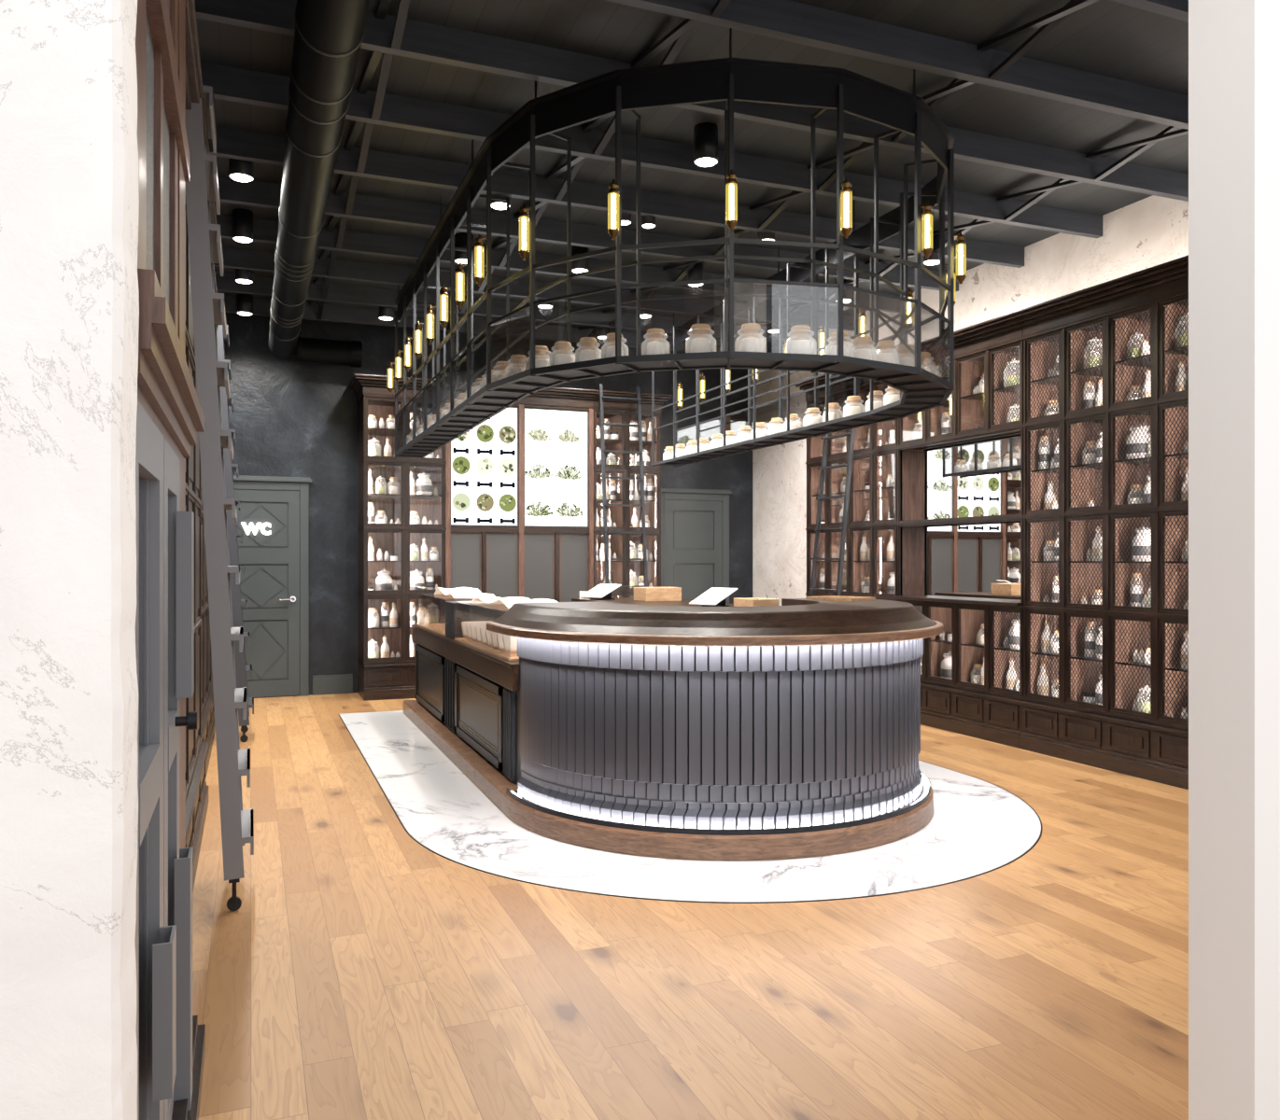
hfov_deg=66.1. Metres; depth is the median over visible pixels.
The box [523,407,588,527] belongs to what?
menu lightbox
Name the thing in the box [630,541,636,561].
glass jar
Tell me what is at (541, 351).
jar
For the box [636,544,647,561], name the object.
glass jar
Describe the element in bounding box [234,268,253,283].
ceiling spotlight
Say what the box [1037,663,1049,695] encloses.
glass bottle
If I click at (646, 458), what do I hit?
apothecary jar
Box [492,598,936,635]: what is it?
countertop
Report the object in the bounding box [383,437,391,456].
glass bottle
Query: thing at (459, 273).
lamp
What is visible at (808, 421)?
jar
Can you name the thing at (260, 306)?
ceiling beam
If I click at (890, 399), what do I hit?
jar
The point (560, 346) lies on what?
jar
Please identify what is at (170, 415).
cabinet
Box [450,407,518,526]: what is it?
menu lightbox
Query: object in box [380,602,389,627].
glass jar
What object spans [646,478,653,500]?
glass jar
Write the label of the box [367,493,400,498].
shelf
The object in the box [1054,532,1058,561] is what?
apothecary jar
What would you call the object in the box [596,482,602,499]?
glass jar
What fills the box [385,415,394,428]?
glass jar
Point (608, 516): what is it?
glass jar
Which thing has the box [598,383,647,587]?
ladder
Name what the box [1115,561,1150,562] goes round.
shelf
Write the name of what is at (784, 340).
lamp
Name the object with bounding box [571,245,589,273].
ceiling spotlight
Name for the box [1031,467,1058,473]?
shelf
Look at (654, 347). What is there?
jar
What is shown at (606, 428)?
glass jar
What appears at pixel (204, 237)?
ladder
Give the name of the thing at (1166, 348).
shelf
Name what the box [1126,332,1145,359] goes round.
glass jar
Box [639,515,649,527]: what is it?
glass jar
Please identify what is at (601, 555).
glass jar
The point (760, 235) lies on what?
ceiling spotlight
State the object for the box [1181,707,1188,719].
vial
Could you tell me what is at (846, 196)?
lamp
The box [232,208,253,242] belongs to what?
ceiling spotlight
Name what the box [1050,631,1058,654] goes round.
glass jar
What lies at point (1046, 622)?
glass bottle
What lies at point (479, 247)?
lamp
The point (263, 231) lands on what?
ceiling beam
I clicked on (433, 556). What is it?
glass jar
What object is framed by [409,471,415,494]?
glass bottle
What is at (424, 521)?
vial
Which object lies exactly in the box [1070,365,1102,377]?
shelf
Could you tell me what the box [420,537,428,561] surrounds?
glass bottle
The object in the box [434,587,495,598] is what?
folded paper
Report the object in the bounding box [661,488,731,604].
door
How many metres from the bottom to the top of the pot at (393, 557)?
0.071 m
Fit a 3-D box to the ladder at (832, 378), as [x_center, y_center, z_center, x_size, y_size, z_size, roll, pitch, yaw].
[1.792,-0.251,9.287,0.381,3.301,0.482,0,0,-22]
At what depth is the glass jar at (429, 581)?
10.18 m
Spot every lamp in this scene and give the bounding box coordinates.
[387,361,394,393]
[394,349,403,382]
[404,336,413,371]
[414,321,423,359]
[426,304,436,345]
[439,284,450,328]
[455,261,467,309]
[474,234,487,286]
[519,203,531,260]
[607,179,618,239]
[676,382,682,409]
[699,373,705,402]
[725,168,737,231]
[726,368,730,393]
[752,369,758,382]
[782,337,787,372]
[817,323,825,354]
[840,178,852,239]
[858,309,866,336]
[907,287,913,298]
[918,201,932,258]
[944,263,955,304]
[952,231,966,283]
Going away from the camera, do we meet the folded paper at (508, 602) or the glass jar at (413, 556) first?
the folded paper at (508, 602)
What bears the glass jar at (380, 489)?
on the display cabinet at (387, 678)
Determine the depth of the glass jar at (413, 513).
10.12 m
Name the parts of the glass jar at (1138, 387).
cork lid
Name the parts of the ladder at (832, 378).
rail, rail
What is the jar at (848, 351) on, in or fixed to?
on the rack
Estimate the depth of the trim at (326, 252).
8.58 m
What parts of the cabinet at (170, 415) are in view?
glass pane, timber frame, pull plate, pull plate, pull plate, knob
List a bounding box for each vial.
[377,548,382,561]
[379,418,384,428]
[384,551,388,561]
[421,516,427,524]
[434,487,437,495]
[633,489,638,500]
[648,552,652,561]
[1003,636,1009,647]
[1015,678,1019,690]
[1051,500,1058,508]
[1086,548,1092,561]
[1133,648,1139,661]
[1138,649,1144,662]
[1140,340,1150,355]
[1141,594,1147,607]
[1144,647,1150,663]
[1181,547,1188,561]
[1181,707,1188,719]
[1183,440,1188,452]
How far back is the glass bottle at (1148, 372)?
6.45 m
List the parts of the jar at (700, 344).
cork lid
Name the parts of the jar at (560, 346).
cork lid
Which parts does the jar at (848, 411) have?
cork lid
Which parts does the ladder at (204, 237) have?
rail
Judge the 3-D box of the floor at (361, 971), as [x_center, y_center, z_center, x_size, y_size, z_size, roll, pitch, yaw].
[-0.416,1.450,4.379,9.450,0.100,13.450,0,0,-22]
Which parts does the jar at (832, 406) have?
cork lid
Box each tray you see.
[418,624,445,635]
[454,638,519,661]
[806,595,875,601]
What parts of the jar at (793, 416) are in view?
cork lid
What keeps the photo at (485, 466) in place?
attached to the menu lightbox at (485, 458)
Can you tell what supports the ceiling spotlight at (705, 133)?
attached to the ceiling
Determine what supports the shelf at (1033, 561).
attached to the display cabinet at (1153, 746)
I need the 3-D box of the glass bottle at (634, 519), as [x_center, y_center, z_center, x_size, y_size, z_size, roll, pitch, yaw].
[-0.060,-0.457,11.066,0.084,0.260,0.084,0,0,-39]
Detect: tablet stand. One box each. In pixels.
[579,583,621,600]
[689,587,737,606]
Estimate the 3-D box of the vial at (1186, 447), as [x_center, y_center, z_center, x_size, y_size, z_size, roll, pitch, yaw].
[3.460,-0.712,6.218,0.042,0.090,0.040,0,0,-4]
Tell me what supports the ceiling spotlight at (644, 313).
attached to the ceiling
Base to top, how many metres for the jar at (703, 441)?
0.156 m
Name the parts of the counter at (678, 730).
panel, panel frame, panel, panel frame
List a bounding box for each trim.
[171,1014,205,1119]
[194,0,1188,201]
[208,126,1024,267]
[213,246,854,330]
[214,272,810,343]
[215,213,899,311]
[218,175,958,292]
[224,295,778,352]
[309,299,735,351]
[313,277,770,337]
[319,249,810,322]
[325,215,865,303]
[334,174,914,276]
[338,714,1041,903]
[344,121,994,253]
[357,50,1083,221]
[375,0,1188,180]
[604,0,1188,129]
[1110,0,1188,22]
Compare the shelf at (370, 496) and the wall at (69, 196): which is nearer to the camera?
the wall at (69, 196)
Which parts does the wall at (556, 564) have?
panel, panel, rail, panel, rail, cornice, panel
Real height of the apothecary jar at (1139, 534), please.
0.245 m
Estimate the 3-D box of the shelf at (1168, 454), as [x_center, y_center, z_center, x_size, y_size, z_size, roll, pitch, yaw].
[3.550,-0.660,6.152,0.330,0.012,0.368,0,0,-22]
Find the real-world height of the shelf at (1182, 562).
0.012 m
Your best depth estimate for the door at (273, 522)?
10.04 m
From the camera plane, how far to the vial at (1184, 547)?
6.23 m
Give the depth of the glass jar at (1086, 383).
6.88 m
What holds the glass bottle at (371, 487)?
on the display cabinet at (387, 678)
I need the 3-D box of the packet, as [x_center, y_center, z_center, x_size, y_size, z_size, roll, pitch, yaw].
[-0.668,0.500,5.952,0.320,0.112,0.097,0,0,-22]
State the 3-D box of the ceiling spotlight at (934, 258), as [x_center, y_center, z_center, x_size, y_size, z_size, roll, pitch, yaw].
[2.259,-2.397,7.606,0.140,0.206,0.140,0,0,-22]
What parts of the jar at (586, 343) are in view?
cork lid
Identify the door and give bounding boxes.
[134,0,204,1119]
[233,475,311,697]
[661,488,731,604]
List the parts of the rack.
post, glass panel, post, glass panel, post, glass panel, post, post, glass panel, post, post, glass panel, post, post, post, glass panel, post, post, glass panel, post, post, glass panel, post, post, post, glass panel, post, post, post, rail, rail, rail, rail, post, post, glass panel, glass panel, post, post, rail, glass panel, rail, post, post, post, post, glass panel, post, post, glass panel, post, glass panel, post, glass panel, post, post, post, glass panel, post, post, post, post, glass panel, glass panel, post, post, post, glass panel, post, post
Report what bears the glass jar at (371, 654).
on the display cabinet at (387, 678)
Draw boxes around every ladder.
[185,84,253,911]
[216,324,253,742]
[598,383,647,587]
[808,374,855,596]
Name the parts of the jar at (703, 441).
cork lid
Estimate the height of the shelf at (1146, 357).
0.012 m
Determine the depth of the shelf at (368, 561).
9.95 m
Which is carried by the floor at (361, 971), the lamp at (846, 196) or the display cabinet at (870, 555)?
the display cabinet at (870, 555)
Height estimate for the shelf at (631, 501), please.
0.012 m
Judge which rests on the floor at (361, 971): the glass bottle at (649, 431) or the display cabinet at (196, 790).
the display cabinet at (196, 790)
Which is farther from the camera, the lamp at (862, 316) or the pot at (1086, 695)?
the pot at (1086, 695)
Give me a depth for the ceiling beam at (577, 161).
6.29 m
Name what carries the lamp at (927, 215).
attached to the rack
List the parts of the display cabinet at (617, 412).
door, door, door, door, panel, rail, rail, rail, rail, cornice, door, door, door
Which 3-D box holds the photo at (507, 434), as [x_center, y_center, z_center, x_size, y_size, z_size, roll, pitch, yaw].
[-1.397,-1.325,10.390,0.188,0.188,0.006,0,0,-22]
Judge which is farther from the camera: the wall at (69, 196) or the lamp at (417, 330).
the lamp at (417, 330)
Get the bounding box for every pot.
[390,554,398,561]
[609,432,618,439]
[1082,691,1095,703]
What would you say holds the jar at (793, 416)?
on the rack
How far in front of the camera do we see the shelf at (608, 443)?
11.01 m
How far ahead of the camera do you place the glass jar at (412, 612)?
10.12 m
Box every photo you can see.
[452,456,470,474]
[452,492,470,511]
[455,430,470,441]
[476,424,493,442]
[476,457,493,475]
[476,493,493,511]
[498,425,516,443]
[498,458,516,476]
[498,493,516,511]
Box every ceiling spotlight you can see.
[228,158,253,182]
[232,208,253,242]
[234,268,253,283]
[236,293,253,315]
[378,306,393,320]
[454,232,473,264]
[491,194,510,210]
[537,298,553,309]
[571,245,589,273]
[597,326,610,338]
[640,309,651,318]
[687,260,703,286]
[693,122,717,167]
[757,231,775,240]
[767,323,778,333]
[835,278,851,303]
[922,234,939,265]
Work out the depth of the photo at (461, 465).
10.21 m
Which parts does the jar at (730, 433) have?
cork lid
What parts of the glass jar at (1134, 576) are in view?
cork lid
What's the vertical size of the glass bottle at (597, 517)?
0.260 m
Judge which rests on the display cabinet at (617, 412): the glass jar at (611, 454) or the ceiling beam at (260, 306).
the glass jar at (611, 454)
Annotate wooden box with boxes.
[633,587,681,601]
[733,597,778,606]
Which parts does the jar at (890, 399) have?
cork lid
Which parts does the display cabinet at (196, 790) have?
drawer, rail, door, door, door, door, rail, rail, rail, drawer, door, door, door, rail, cornice, drawer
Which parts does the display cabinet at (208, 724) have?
door, door, rail, drawer, door, door, rail, rail, drawer, door, drawer, cornice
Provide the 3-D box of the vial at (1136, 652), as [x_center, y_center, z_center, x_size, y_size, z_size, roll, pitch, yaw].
[3.323,0.638,6.586,0.040,0.090,0.042,0,0,19]
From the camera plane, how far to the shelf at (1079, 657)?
6.92 m
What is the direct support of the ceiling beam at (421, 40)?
attached to the wall at (1152, 231)
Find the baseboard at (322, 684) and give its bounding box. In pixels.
[312,674,352,695]
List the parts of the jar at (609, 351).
cork lid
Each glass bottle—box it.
[367,469,374,493]
[367,536,374,561]
[380,634,389,658]
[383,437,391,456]
[389,602,397,627]
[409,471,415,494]
[409,633,414,657]
[416,609,419,624]
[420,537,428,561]
[596,508,599,526]
[605,478,608,499]
[631,507,638,527]
[647,421,651,441]
[1005,658,1017,689]
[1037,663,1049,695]
[1040,619,1052,652]
[1043,481,1055,509]
[1092,526,1102,561]
[1095,379,1102,407]
[1141,369,1150,397]
[1174,362,1188,392]
[1181,467,1188,501]
[1181,631,1188,669]
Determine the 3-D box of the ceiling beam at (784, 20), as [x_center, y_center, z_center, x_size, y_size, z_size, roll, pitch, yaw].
[0.947,-2.425,4.535,6.400,0.150,0.055,0,0,-22]
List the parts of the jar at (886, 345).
cork lid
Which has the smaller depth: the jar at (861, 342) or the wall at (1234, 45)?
the wall at (1234, 45)
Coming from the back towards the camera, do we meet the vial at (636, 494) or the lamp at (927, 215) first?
the vial at (636, 494)
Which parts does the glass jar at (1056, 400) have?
cork lid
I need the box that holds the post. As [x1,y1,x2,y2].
[445,601,482,639]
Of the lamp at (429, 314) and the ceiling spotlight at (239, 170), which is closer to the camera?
the ceiling spotlight at (239, 170)
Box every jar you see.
[367,414,377,428]
[367,437,380,455]
[367,502,374,523]
[367,608,379,627]
[367,639,379,658]
[374,476,386,493]
[374,510,387,523]
[375,571,392,590]
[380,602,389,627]
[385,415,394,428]
[387,477,399,494]
[409,511,420,524]
[409,543,419,561]
[409,569,424,590]
[409,602,415,626]
[416,471,432,495]
[424,452,434,458]
[425,568,434,590]
[428,547,438,561]
[534,345,551,367]
[548,341,574,365]
[574,337,600,362]
[596,425,600,438]
[596,448,601,464]
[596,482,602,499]
[599,543,610,561]
[600,332,628,358]
[601,515,612,526]
[604,418,609,439]
[605,452,616,464]
[609,479,616,499]
[630,421,638,440]
[630,479,633,500]
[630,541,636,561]
[630,569,637,585]
[635,450,649,465]
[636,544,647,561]
[637,576,644,585]
[638,478,646,500]
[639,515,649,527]
[641,328,670,354]
[641,421,646,440]
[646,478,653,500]
[662,446,676,460]
[675,443,687,457]
[685,323,716,352]
[685,439,696,455]
[699,437,710,451]
[709,434,723,449]
[721,430,736,446]
[734,323,766,352]
[736,425,752,442]
[750,421,767,439]
[767,418,784,435]
[783,413,801,431]
[785,324,816,354]
[802,407,822,426]
[822,403,843,421]
[825,332,853,357]
[843,395,865,417]
[851,336,876,361]
[865,391,884,411]
[874,339,899,364]
[883,385,900,406]
[1003,358,1019,387]
[1007,404,1019,421]
[1008,618,1019,649]
[1038,436,1050,469]
[1043,399,1058,416]
[1043,540,1054,561]
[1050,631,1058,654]
[1051,679,1058,697]
[1052,576,1058,603]
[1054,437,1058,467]
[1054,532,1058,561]
[1055,354,1058,375]
[1082,441,1096,464]
[1083,337,1102,368]
[1083,381,1095,408]
[1084,621,1097,658]
[1091,590,1102,604]
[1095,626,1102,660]
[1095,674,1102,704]
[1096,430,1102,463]
[1098,531,1102,561]
[1125,423,1150,459]
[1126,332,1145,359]
[1126,385,1142,400]
[1127,484,1143,504]
[1130,573,1143,606]
[1131,525,1150,561]
[1136,685,1150,713]
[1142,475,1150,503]
[1147,588,1150,607]
[1175,312,1188,347]
[1184,535,1188,560]
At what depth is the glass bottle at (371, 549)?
9.98 m
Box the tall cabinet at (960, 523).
[889,311,1023,748]
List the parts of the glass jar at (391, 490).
cork lid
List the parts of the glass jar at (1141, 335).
glass lid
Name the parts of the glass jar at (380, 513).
cork lid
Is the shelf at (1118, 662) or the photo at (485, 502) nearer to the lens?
the shelf at (1118, 662)
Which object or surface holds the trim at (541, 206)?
attached to the ceiling
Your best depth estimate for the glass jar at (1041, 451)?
7.26 m
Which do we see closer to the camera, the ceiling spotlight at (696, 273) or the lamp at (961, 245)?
the lamp at (961, 245)
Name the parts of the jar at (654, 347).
cork lid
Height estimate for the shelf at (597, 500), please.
0.012 m
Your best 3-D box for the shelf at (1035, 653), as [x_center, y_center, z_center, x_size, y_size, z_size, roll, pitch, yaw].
[3.126,0.690,7.223,0.330,0.012,0.368,0,0,-22]
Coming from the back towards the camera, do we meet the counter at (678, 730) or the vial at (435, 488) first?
the vial at (435, 488)
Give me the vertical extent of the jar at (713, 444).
0.160 m
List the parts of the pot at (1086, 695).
lid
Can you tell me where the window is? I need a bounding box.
[135,0,189,335]
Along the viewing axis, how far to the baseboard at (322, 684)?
10.27 m
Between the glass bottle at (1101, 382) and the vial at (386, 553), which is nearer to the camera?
the glass bottle at (1101, 382)
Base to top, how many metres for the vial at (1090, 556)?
0.090 m
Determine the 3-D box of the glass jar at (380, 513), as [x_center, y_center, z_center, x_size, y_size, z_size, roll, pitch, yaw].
[-2.640,-0.416,10.033,0.124,0.178,0.124,0,0,-12]
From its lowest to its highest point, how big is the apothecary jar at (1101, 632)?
0.250 m
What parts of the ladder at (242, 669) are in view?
rail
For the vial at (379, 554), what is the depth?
9.99 m
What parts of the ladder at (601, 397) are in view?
rail, rail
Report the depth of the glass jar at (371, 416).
9.96 m
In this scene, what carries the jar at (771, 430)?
on the rack
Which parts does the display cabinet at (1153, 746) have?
drawer, door, door, door, door, drawer, door, door, door, door, cornice, rail, rail, rail, rail, rail, rail, drawer, door, door, door, door, drawer, door, door, door, door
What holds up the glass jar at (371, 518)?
on the display cabinet at (387, 678)
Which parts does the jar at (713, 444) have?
cork lid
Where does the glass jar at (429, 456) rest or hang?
on the display cabinet at (387, 678)
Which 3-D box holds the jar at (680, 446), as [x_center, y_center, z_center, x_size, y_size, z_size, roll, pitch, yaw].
[0.381,-1.015,9.277,0.140,0.161,0.142,0,0,22]
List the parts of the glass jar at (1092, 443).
cork lid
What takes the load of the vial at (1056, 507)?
on the display cabinet at (1153, 746)
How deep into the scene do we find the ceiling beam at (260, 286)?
9.40 m
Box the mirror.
[913,432,1020,601]
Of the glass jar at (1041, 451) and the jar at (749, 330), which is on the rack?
the jar at (749, 330)
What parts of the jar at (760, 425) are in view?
cork lid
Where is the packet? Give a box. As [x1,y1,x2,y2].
[510,636,517,653]
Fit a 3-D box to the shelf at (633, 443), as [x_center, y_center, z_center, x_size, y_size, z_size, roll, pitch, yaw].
[-0.070,-1.325,11.217,0.397,0.012,0.510,0,0,-22]
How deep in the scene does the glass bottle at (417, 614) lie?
10.15 m
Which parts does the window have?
pane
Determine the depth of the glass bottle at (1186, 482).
6.18 m
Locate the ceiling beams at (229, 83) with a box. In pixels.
[200,61,1102,238]
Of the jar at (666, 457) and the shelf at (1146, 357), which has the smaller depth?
the shelf at (1146, 357)
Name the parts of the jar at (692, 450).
cork lid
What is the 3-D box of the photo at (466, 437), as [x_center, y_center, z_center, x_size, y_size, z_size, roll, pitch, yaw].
[-1.852,-1.325,10.210,0.188,0.188,0.006,0,0,-22]
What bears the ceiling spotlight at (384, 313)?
attached to the ceiling
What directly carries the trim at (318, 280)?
attached to the ceiling
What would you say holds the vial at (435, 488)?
on the display cabinet at (387, 678)
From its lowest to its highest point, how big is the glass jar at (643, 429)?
0.235 m
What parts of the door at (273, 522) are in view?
handle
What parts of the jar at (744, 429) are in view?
cork lid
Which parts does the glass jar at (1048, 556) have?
cork lid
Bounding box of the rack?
[393,28,954,467]
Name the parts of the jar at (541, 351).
cork lid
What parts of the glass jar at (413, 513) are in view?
cork lid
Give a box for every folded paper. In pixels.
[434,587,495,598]
[471,596,557,608]
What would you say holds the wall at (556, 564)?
on the floor at (361, 971)
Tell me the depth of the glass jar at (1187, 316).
6.19 m
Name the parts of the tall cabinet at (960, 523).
door, glass pane, door, glass pane, drawer, door, door, glass pane, glass pane, cornice, rail, rail, rail, drawer, rail, door, door, rail, glass pane, glass pane, rail, drawer, door, door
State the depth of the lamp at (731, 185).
4.39 m
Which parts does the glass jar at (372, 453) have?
glass lid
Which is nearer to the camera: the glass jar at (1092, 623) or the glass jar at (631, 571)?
the glass jar at (1092, 623)
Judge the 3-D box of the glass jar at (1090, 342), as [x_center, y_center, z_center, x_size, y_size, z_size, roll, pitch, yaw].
[3.187,-1.448,6.892,0.142,0.232,0.142,0,0,-11]
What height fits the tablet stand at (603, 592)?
0.141 m
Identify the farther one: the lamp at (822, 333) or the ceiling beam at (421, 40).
the lamp at (822, 333)
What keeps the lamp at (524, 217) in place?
attached to the rack
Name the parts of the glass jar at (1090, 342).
glass lid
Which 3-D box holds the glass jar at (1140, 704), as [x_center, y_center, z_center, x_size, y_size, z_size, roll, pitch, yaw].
[3.344,0.925,6.495,0.120,0.196,0.120,0,0,-1]
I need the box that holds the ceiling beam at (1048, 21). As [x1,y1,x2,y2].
[710,0,1099,80]
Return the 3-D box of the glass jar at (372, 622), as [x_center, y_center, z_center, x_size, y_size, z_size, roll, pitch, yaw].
[-2.718,0.586,10.002,0.135,0.195,0.135,0,0,-34]
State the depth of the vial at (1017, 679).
7.55 m
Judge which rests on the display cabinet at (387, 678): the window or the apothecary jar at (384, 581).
the apothecary jar at (384, 581)
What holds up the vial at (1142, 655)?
on the display cabinet at (1153, 746)
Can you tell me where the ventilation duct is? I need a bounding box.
[268,0,370,367]
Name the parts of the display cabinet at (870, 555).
door, door, door, glass pane, glass pane, glass pane, cornice, door, door, door, glass pane, glass pane, glass pane, rail, rail, rail, door, door, glass pane, glass pane, glass pane, door, door, door, door, glass pane, glass pane, glass pane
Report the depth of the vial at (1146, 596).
6.50 m
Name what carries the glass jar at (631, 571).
on the display cabinet at (617, 412)
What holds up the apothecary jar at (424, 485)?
on the display cabinet at (387, 678)
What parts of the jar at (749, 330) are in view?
cork lid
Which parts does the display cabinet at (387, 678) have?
panel, rail, drawer, door, door, door, door, rail, rail, cornice, rail, panel, rail, rail, drawer, door, door, door, door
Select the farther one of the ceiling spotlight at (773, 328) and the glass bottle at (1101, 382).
the ceiling spotlight at (773, 328)
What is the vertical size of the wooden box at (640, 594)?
0.120 m
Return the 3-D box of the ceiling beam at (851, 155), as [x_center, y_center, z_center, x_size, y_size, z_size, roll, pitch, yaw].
[0.665,-2.422,5.681,4.360,0.145,0.728,0,0,-22]
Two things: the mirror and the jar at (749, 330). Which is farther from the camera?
the mirror
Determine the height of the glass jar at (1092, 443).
0.169 m
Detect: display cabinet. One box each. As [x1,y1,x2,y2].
[185,0,216,892]
[201,263,225,778]
[348,373,446,701]
[592,390,672,597]
[794,374,897,601]
[1012,254,1188,789]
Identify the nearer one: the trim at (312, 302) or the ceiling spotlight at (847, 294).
the ceiling spotlight at (847, 294)
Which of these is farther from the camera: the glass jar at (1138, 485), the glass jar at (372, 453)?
the glass jar at (372, 453)
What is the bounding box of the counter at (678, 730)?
[403,597,943,861]
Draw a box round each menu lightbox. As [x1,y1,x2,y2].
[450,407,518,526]
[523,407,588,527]
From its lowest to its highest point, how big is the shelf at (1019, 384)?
0.012 m
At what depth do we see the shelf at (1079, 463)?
6.94 m
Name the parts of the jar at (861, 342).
cork lid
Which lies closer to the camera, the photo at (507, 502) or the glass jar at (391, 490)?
the glass jar at (391, 490)
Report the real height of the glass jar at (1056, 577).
0.228 m
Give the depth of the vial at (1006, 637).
7.65 m
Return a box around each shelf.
[367,427,394,436]
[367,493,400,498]
[367,561,400,562]
[367,624,400,629]
[409,494,441,499]
[409,561,441,562]
[596,438,621,446]
[596,499,621,503]
[630,440,656,447]
[630,500,656,504]
[994,383,1019,393]
[994,647,1019,652]
[1031,375,1058,384]
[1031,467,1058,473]
[1031,561,1058,562]
[1031,651,1058,657]
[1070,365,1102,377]
[1070,462,1102,469]
[1070,561,1101,562]
[1070,656,1102,661]
[1115,353,1150,367]
[1115,457,1150,464]
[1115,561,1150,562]
[1115,661,1150,667]
[1165,345,1188,355]
[1165,452,1188,458]
[1165,561,1188,563]
[1165,666,1188,672]
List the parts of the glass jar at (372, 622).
cork lid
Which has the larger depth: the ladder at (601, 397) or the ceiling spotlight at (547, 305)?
the ladder at (601, 397)
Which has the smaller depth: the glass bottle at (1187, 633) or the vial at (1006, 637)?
the glass bottle at (1187, 633)
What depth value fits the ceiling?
5.50 m
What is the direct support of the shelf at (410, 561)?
attached to the display cabinet at (387, 678)
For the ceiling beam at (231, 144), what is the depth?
6.49 m
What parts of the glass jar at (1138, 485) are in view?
cork lid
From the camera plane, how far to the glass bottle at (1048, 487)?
7.26 m
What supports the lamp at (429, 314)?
attached to the rack
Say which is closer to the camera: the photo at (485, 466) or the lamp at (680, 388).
the lamp at (680, 388)
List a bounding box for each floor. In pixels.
[192,692,1188,1119]
[339,710,1040,901]
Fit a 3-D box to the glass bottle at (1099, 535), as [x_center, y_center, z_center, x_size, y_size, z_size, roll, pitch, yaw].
[3.207,-0.114,6.887,0.079,0.245,0.079,0,0,-11]
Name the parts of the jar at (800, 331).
cork lid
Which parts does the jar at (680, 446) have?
cork lid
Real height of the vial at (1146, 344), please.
0.112 m
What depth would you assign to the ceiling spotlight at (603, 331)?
10.12 m
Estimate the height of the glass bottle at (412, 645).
0.260 m
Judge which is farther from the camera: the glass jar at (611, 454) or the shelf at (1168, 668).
the glass jar at (611, 454)
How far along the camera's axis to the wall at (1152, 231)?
8.25 m
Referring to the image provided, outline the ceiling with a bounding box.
[196,0,1188,345]
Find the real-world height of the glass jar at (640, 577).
0.166 m
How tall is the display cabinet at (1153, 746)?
3.246 m
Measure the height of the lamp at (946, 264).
0.275 m
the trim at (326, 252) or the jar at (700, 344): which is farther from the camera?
the trim at (326, 252)
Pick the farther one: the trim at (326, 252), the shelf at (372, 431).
the shelf at (372, 431)
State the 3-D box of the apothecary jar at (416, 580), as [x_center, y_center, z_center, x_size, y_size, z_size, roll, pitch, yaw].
[-2.310,0.216,10.163,0.168,0.255,0.163,0,0,-43]
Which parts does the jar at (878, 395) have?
cork lid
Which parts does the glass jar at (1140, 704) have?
glass lid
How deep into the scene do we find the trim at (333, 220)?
7.70 m
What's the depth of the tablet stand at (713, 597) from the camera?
7.80 m
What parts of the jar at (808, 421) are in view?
cork lid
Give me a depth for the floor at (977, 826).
4.76 m
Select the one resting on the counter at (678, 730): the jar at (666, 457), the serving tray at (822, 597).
the serving tray at (822, 597)
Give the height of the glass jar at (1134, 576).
0.255 m
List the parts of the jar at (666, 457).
cork lid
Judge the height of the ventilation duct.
0.533 m
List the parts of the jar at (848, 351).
cork lid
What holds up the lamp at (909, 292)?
attached to the rack
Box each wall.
[0,0,139,1119]
[224,312,752,697]
[445,387,595,602]
[752,195,1188,605]
[1188,0,1279,1119]
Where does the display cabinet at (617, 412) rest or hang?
on the floor at (361, 971)
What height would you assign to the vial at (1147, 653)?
0.105 m
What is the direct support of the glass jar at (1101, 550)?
on the display cabinet at (1153, 746)
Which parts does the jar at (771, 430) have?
cork lid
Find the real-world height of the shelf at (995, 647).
0.012 m
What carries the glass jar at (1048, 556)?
on the display cabinet at (1153, 746)
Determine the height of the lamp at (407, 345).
0.275 m
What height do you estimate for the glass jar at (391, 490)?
0.184 m
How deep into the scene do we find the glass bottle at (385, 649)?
9.98 m
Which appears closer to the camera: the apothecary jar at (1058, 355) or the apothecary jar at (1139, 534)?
the apothecary jar at (1139, 534)
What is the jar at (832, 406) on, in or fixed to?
on the rack
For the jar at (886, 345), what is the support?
on the rack
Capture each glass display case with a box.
[418,594,502,635]
[454,602,519,661]
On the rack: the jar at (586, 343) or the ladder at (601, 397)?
the jar at (586, 343)

